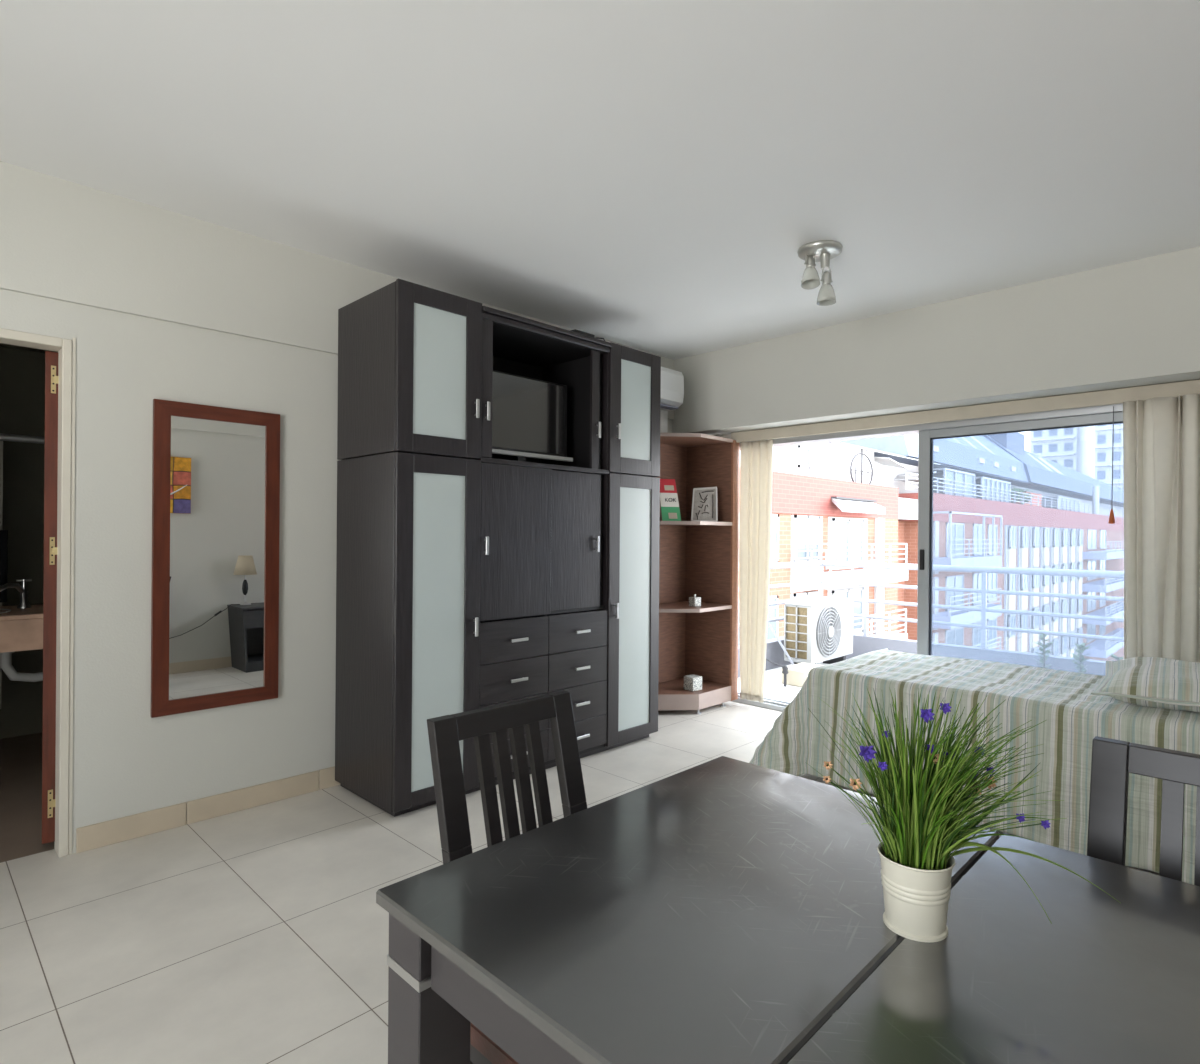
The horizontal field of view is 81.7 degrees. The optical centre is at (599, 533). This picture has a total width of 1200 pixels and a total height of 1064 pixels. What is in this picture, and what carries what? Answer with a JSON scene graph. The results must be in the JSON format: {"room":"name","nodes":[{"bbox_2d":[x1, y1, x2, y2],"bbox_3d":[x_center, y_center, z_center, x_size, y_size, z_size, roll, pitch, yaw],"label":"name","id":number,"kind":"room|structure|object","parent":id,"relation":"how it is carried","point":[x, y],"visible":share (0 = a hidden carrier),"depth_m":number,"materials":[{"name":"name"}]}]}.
{"room":"studio apartment","nodes":[
{"label":"studio apartment","id":0,"kind":"room"},
{"bbox_2d":[0,347,44,738],"bbox_3d":[-3.359,0.060,3.156,2.184,2.400,2.800,0,0,44],"label":"wall","id":1,"kind":"structure","parent":0,"point":[22,373],"depth_m":4.33,"materials":[{"name":"tile"}]},
{"bbox_2d":[0,604,42,652],"bbox_3d":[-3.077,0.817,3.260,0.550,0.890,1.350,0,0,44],"label":"countertop","id":2,"kind":"structure","parent":1,"relation":"attached to","point":[21,629],"depth_m":3.26,"materials":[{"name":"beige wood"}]},
{"bbox_2d":[0,579,31,607],"bbox_3d":[-2.955,0.305,3.475,0.055,0.146,0.196,0,0,11],"label":"tap","id":3,"kind":"object","parent":2,"relation":"on","point":[23,603],"visible":1,"depth_m":3.53,"materials":[{"name":"silver metal"}]},
{"bbox_2d":[0,652,42,681],"bbox_3d":[-2.765,0.620,3.591,0.078,0.252,0.547,0,0,38],"label":"drain pipe","id":4,"kind":"object","parent":2,"relation":"attached to","point":[6,657],"visible":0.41,"depth_m":3.41,"materials":[{"name":"grey plastic"}]},
{"bbox_2d":[0,433,44,443],"bbox_3d":[-3.635,-0.532,3.431,0.040,0.040,2.600,0,0,44],"label":"shower rod","id":5,"kind":"object","parent":1,"relation":"attached to","point":[3,437],"visible":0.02,"depth_m":3.85,"materials":[{"name":"grey metal"}]},
{"bbox_2d":[0,441,2,708],"bbox_3d":[-3.516,0.224,3.602,0.063,1.470,0.623,0,0,44],"label":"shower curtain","id":6,"kind":"object","parent":5,"relation":"hanging from","point":[1,442],"visible":0.64,"depth_m":3.80,"materials":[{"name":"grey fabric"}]},
{"bbox_2d":[0,343,57,353],"bbox_3d":[-3.350,-1.190,3.156,2.184,0.100,2.800,0,0,44],"label":"door frame","id":7,"kind":"structure","parent":0,"point":[1,344],"depth_m":4.28,"materials":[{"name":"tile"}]},
{"bbox_2d":[0,289,671,853],"bbox_3d":[-1.751,-0.053,3.163,0.100,2.650,7.260,0,0,44],"label":"wall","id":8,"kind":"structure","parent":0,"point":[127,761],"depth_m":2.96,"materials":[{"name":"paint"}]},
{"bbox_2d":[0,328,75,856],"bbox_3d":[-2.457,0.244,2.440,0.108,2.045,0.963,0,0,44],"label":"door frame","id":9,"kind":"structure","parent":8,"relation":"in","point":[66,348],"depth_m":2.73,"materials":[{"name":"paint"}]},
{"bbox_2d":[42,351,58,843],"bbox_3d":[-2.397,0.252,3.040,0.060,1.960,0.703,0,0,-38],"label":"door leaf","id":10,"kind":"structure","parent":9,"relation":"attached to","point":[51,358],"depth_m":2.77,"materials":[{"name":"brown wood"}]},
{"bbox_2d":[76,766,339,852],"bbox_3d":[-2.786,1.215,2.038,0.011,0.098,4.218,0,0,44],"label":"baseboard","id":11,"kind":"structure","parent":8,"relation":"attached to","point":[101,834],"depth_m":3.06,"materials":[{"name":"tile"}]},
{"bbox_2d":[151,399,279,717],"bbox_3d":[-1.711,0.105,3.116,0.023,1.345,0.516,0,0,44],"label":"wall mirror","id":12,"kind":"object","parent":8,"relation":"attached to","point":[216,470],"visible":1,"depth_m":3.09,"materials":[{"name":"brown wood"}]},
{"bbox_2d":[169,416,265,699],"bbox_3d":[-1.712,0.105,3.117,0.010,1.227,0.398,0,0,44],"label":"mirror glass","id":13,"kind":"object","parent":12,"relation":"on","point":[217,464],"depth_m":3.11,"materials":[{"name":"silver mirror"}]},
{"bbox_2d":[0,161,673,419],"bbox_3d":[-1.835,-1.145,2.982,0.022,0.468,6.873,0,0,44],"label":"wall","id":14,"kind":"structure","parent":8,"relation":"attached to","point":[61,239],"depth_m":2.95,"materials":[{"name":"paint"}]},
{"bbox_2d":[660,367,683,432],"bbox_3d":[0.298,-0.969,5.018,0.214,0.498,0.730,0,0,44],"label":"air conditioner","id":15,"kind":"object","parent":8,"relation":"attached to","point":[672,381],"visible":0.12,"depth_m":5.14,"materials":[{"name":"white plastic"}]},
{"bbox_2d":[0,701,1158,1063],"bbox_3d":[-1.137,1.337,2.606,6.140,0.120,7.340,0,0,44],"label":"floor","id":16,"kind":"structure","parent":0,"point":[258,934],"depth_m":2.30,"materials":[{"name":"tile"}]},
{"bbox_2d":[335,279,660,816],"bbox_3d":[-0.465,0.076,3.926,0.616,2.411,1.830,0,0,44],"label":"wardrobe","id":17,"kind":"object","parent":16,"relation":"on","point":[469,577],"visible":0.93,"depth_m":3.43,"materials":[{"name":"black wood"}]},
{"bbox_2d":[492,370,572,461],"bbox_3d":[-0.438,-0.630,3.903,0.140,0.506,0.710,0,0,44],"label":"television","id":18,"kind":"object","parent":17,"relation":"in","point":[529,415],"visible":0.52,"depth_m":3.91,"materials":[{"name":"black plastic"}]},
{"bbox_2d":[570,329,604,340],"bbox_3d":[-0.070,-1.131,4.045,0.126,0.032,0.324,0,0,44],"label":"box","id":19,"kind":"object","parent":17,"relation":"on","point":[574,330],"visible":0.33,"depth_m":3.95,"materials":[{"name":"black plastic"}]},
{"bbox_2d":[427,691,586,1063],"bbox_3d":[-0.031,0.832,1.355,0.544,0.905,0.490,0,0,44],"label":"dining chair","id":20,"kind":"object","parent":16,"relation":"on","point":[445,733],"visible":0.3,"depth_m":1.49,"materials":[{"name":"brown wood"}]},
{"bbox_2d":[657,433,739,713],"bbox_3d":[0.625,0.287,5.181,0.460,2.006,0.772,0,0,44],"label":"corner shelf","id":21,"kind":"object","parent":16,"relation":"on","point":[700,558],"visible":0.61,"depth_m":5.34,"materials":[{"name":"brown wood"}]},
{"bbox_2d":[660,479,680,520],"bbox_3d":[0.519,-0.250,5.148,0.174,0.315,0.048,0,0,-13],"label":"stack","id":22,"kind":"object","parent":21,"relation":"on","point":[670,510],"visible":0.98,"depth_m":5.15,"materials":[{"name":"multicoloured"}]},
{"bbox_2d":[684,674,701,690],"bbox_3d":[0.682,1.094,5.093,0.098,0.098,0.098,0,0,-38],"label":"cube","id":23,"kind":"object","parent":21,"relation":"on","point":[692,682],"visible":1,"depth_m":5.06,"materials":[{"name":"stone"}]},
{"bbox_2d":[689,594,700,606],"bbox_3d":[0.702,0.491,5.130,0.066,0.088,0.066,0,0,-38],"label":"cube","id":24,"kind":"object","parent":21,"relation":"on","point":[694,601],"visible":1,"depth_m":5.11,"materials":[{"name":"ceramic"}]},
{"bbox_2d":[691,487,717,521],"bbox_3d":[0.777,-0.222,5.184,0.198,0.265,0.072,0,0,3],"label":"relief plaque","id":25,"kind":"object","parent":21,"relation":"on","point":[704,500],"visible":0.99,"depth_m":5.18,"materials":[{"name":"stone"}]},
{"bbox_2d":[376,756,1199,1063],"bbox_3d":[0.408,0.913,0.938,1.211,0.750,0.904,0,0,44],"label":"dining table","id":26,"kind":"object","parent":16,"relation":"on","point":[720,910],"visible":0.97,"depth_m":0.93,"materials":[{"name":"black paint"}]},
{"bbox_2d":[805,687,1118,941],"bbox_3d":[0.479,0.381,0.934,0.366,0.316,0.309,0,0,35],"label":"potted plant","id":27,"kind":"object","parent":26,"relation":"on","point":[919,806],"visible":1,"depth_m":0.93,"materials":[{"name":"green plant"}]},
{"bbox_2d":[749,648,1199,884],"bbox_3d":[1.971,0.998,3.289,2.325,0.595,1.244,0,0,44],"label":"bedspread","id":28,"kind":"object","parent":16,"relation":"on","point":[1073,716],"visible":0.72,"depth_m":3.02,"materials":[{"name":"beige fabric"}]},
{"bbox_2d":[1091,657,1199,712],"bbox_3d":[2.486,0.633,2.880,0.676,0.173,0.654,0,0,41],"label":"pillow","id":29,"kind":"object","parent":28,"relation":"on","point":[1156,682],"visible":1,"depth_m":2.82,"materials":[{"name":"beige fabric"}]},
{"bbox_2d":[1087,736,1199,885],"bbox_3d":[0.888,0.839,1.003,0.490,0.905,0.544,0,0,44],"label":"dining chair","id":30,"kind":"object","parent":16,"relation":"on","point":[1112,762],"visible":0.26,"depth_m":1.25,"materials":[{"name":"brown wood"}]},
{"bbox_2d":[0,0,1199,359],"bbox_3d":[-0.365,-1.443,1.812,3.956,0.150,7.260,0,0,44],"label":"ceiling","id":31,"kind":"structure","parent":0,"point":[652,176],"depth_m":2.39,"materials":[{"name":"paint"}]},
{"bbox_2d":[797,240,842,305],"bbox_3d":[1.046,-1.226,3.305,0.206,0.262,0.206,0,0,44],"label":"ceiling spotlight","id":32,"kind":"object","parent":31,"relation":"attached to","point":[822,251],"visible":1,"depth_m":3.28,"materials":[{"name":"silver metal"}]},
{"bbox_2d":[801,255,819,288],"bbox_3d":[1.000,-1.264,3.292,0.088,0.181,0.089,0,0,44],"label":"shade","id":33,"kind":"object","parent":32,"relation":"attached to","point":[810,278],"depth_m":3.30,"materials":[{"name":"white glass"}]},
{"bbox_2d":[817,267,835,305],"bbox_3d":[1.074,-1.192,3.291,0.088,0.193,0.088,0,0,44],"label":"shade","id":34,"kind":"object","parent":32,"relation":"attached to","point":[826,295],"depth_m":3.27,"materials":[{"name":"white glass"}]},
{"bbox_2d":[738,662,826,700],"bbox_3d":[3.369,1.385,5.049,5.250,0.130,2.460,0,0,44],"label":"floor","id":35,"kind":"structure","parent":0,"point":[773,687],"depth_m":5.89,"materials":[{"name":"tile"}]},
{"bbox_2d":[768,606,794,664],"bbox_3d":[1.661,0.975,6.411,0.266,0.575,0.274,0,0,44],"label":"bracket","id":36,"kind":"object","parent":35,"relation":"on","point":[773,607],"visible":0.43,"depth_m":6.39,"materials":[{"name":"grey metal"}]},
{"bbox_2d":[766,658,821,686],"bbox_3d":[1.655,1.135,5.992,0.756,0.345,0.301,0,0,-35],"label":"box","id":37,"kind":"object","parent":35,"relation":"on","point":[794,675],"visible":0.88,"depth_m":5.95,"materials":[{"name":"beige"}]},
{"bbox_2d":[784,597,852,663],"bbox_3d":[2.151,0.978,6.745,0.310,0.665,0.870,0,0,44],"label":"condenser","id":38,"kind":"object","parent":35,"relation":"on","point":[816,630],"visible":1,"depth_m":6.52,"materials":[{"name":"white metal"}]},
{"bbox_2d":[785,605,806,660],"bbox_3d":[1.830,0.921,6.460,0.228,0.495,0.010,0,0,44],"label":"grille","id":39,"kind":"object","parent":38,"relation":"attached to","point":[795,615],"depth_m":6.47,"materials":[{"name":"grey metal"}]},
{"bbox_2d":[1033,632,1053,668],"bbox_3d":[3.742,1.075,5.848,0.171,0.496,0.170,0,0,44],"label":"plant","id":40,"kind":"object","parent":35,"relation":"on","point":[1042,637],"visible":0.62,"depth_m":5.85,"materials":[{"name":"green plant"}]},
{"bbox_2d":[1069,643,1092,672],"bbox_3d":[3.925,1.106,5.668,0.173,0.437,0.170,0,0,44],"label":"plant","id":41,"kind":"object","parent":35,"relation":"on","point":[1081,647],"visible":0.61,"depth_m":5.67,"materials":[{"name":"green plant"}]},
{"bbox_2d":[1109,654,1122,661],"bbox_3d":[4.102,1.140,5.494,0.170,0.370,0.170,0,0,44],"label":"plant","id":42,"kind":"object","parent":35,"relation":"on","point":[1115,657],"visible":0.18,"depth_m":5.50,"materials":[{"name":"green plant"}]},
{"bbox_2d":[738,633,1105,677],"bbox_3d":[3.389,1.190,4.974,5.120,0.260,2.380,0,0,44],"label":"wall","id":43,"kind":"structure","parent":0,"point":[862,644],"depth_m":6.52,"materials":[{"name":"white paint"}]},
{"bbox_2d":[733,691,790,710],"bbox_3d":[2.231,1.276,4.303,3.410,0.050,0.200,0,0,44],"label":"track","id":44,"kind":"structure","parent":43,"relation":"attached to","point":[770,703],"depth_m":5.18,"materials":[{"name":"grey metal"}]},
{"bbox_2d":[738,561,1123,648],"bbox_3d":[3.410,0.680,4.971,5.090,0.760,2.280,0,0,44],"label":"balcony railing","id":45,"kind":"object","parent":43,"relation":"on","point":[984,570],"visible":0.46,"depth_m":6.42,"materials":[{"name":"grey metal"}]},
{"bbox_2d":[672,246,1199,438],"bbox_3d":[1.978,-0.025,4.317,3.806,2.650,0.387,0,0,44],"label":"wall","id":46,"kind":"structure","parent":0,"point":[1135,323],"depth_m":3.94,"materials":[{"name":"paint"}]},
{"bbox_2d":[740,403,1122,446],"bbox_3d":[2.224,0.284,4.288,3.410,1.965,0.160,0,0,44],"label":"window","id":47,"kind":"structure","parent":46,"relation":"attached to","point":[907,429],"depth_m":4.32,"materials":[{"name":"grey metal"}]},
{"bbox_2d":[917,412,1122,655],"bbox_3d":[2.722,0.302,3.764,1.925,1.903,0.050,0,0,44],"label":"window panel","id":48,"kind":"object","parent":47,"relation":"attached to","point":[926,438],"visible":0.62,"depth_m":4.38,"materials":[{"name":"metal"}]},
{"bbox_2d":[731,380,1199,442],"bbox_3d":[2.196,-0.722,4.166,3.290,0.077,0.064,0,0,44],"label":"rail","id":49,"kind":"object","parent":46,"relation":"attached to","point":[1114,396],"visible":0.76,"depth_m":4.05,"materials":[{"name":"beige wood"}]},
{"bbox_2d":[739,439,772,702],"bbox_3d":[1.159,0.279,5.185,0.287,1.940,0.034,0,0,44],"label":"curtain","id":50,"kind":"object","parent":49,"relation":"hanging from","point":[756,457],"visible":1,"depth_m":5.18,"materials":[{"name":"beige fabric"}]},
{"bbox_2d":[1108,406,1114,523],"bbox_3d":[2.694,-0.361,3.650,0.030,0.618,0.030,0,0,44],"label":"blind cord","id":51,"kind":"object","parent":49,"relation":"hanging from","point":[1111,517],"visible":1,"depth_m":3.65,"materials":[{"name":"brown fabric"}]},
{"bbox_2d":[1123,394,1199,662],"bbox_3d":[3.008,0.285,3.285,0.123,1.926,0.867,0,0,-43],"label":"curtain","id":52,"kind":"object","parent":49,"relation":"hanging from","point":[1161,435],"visible":0.56,"depth_m":3.46,"materials":[{"name":"beige fabric"}]},
{"label":"outside","id":53,"kind":"structure","parent":0,"visible":0},
{"bbox_3d":[48.708,17.746,71.168,150.000,0.200,230.000,0,0,44],"label":"courtyard","id":54,"kind":"object","parent":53,"visible":0},
{"bbox_2d":[738,432,1123,660],"bbox_3d":[32.335,4.724,55.104,9.800,25.600,112.000,0,0,44],"label":"apartment building","id":55,"kind":"structure","parent":54,"relation":"on","point":[997,502],"depth_m":37.50,"materials":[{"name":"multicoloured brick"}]},
{"bbox_2d":[832,442,939,464],"bbox_3d":[5.868,-3.571,22.290,28.003,0.638,0.045,0,0,-45],"label":"overhead cable","id":56,"kind":"object","parent":55,"relation":"attached to","point":[832,442],"visible":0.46,"depth_m":27.22,"materials":[{"name":"grey plastic"}]},
{"bbox_2d":[1030,426,1093,477],"bbox_3d":[88.983,-18.057,133.556,7.300,72.000,16.900,0,0,44],"label":"apartment tower","id":57,"kind":"structure","parent":54,"relation":"on","point":[1072,448],"depth_m":128.34,"materials":[{"name":"grey concrete"}]},
{"bbox_2d":[1094,423,1123,490],"bbox_3d":[90.258,-20.048,119.708,6.100,76.000,14.900,0,0,44],"label":"apartment tower","id":58,"kind":"structure","parent":54,"relation":"on","point":[1103,434],"depth_m":115.66,"materials":[{"name":"grey concrete"}]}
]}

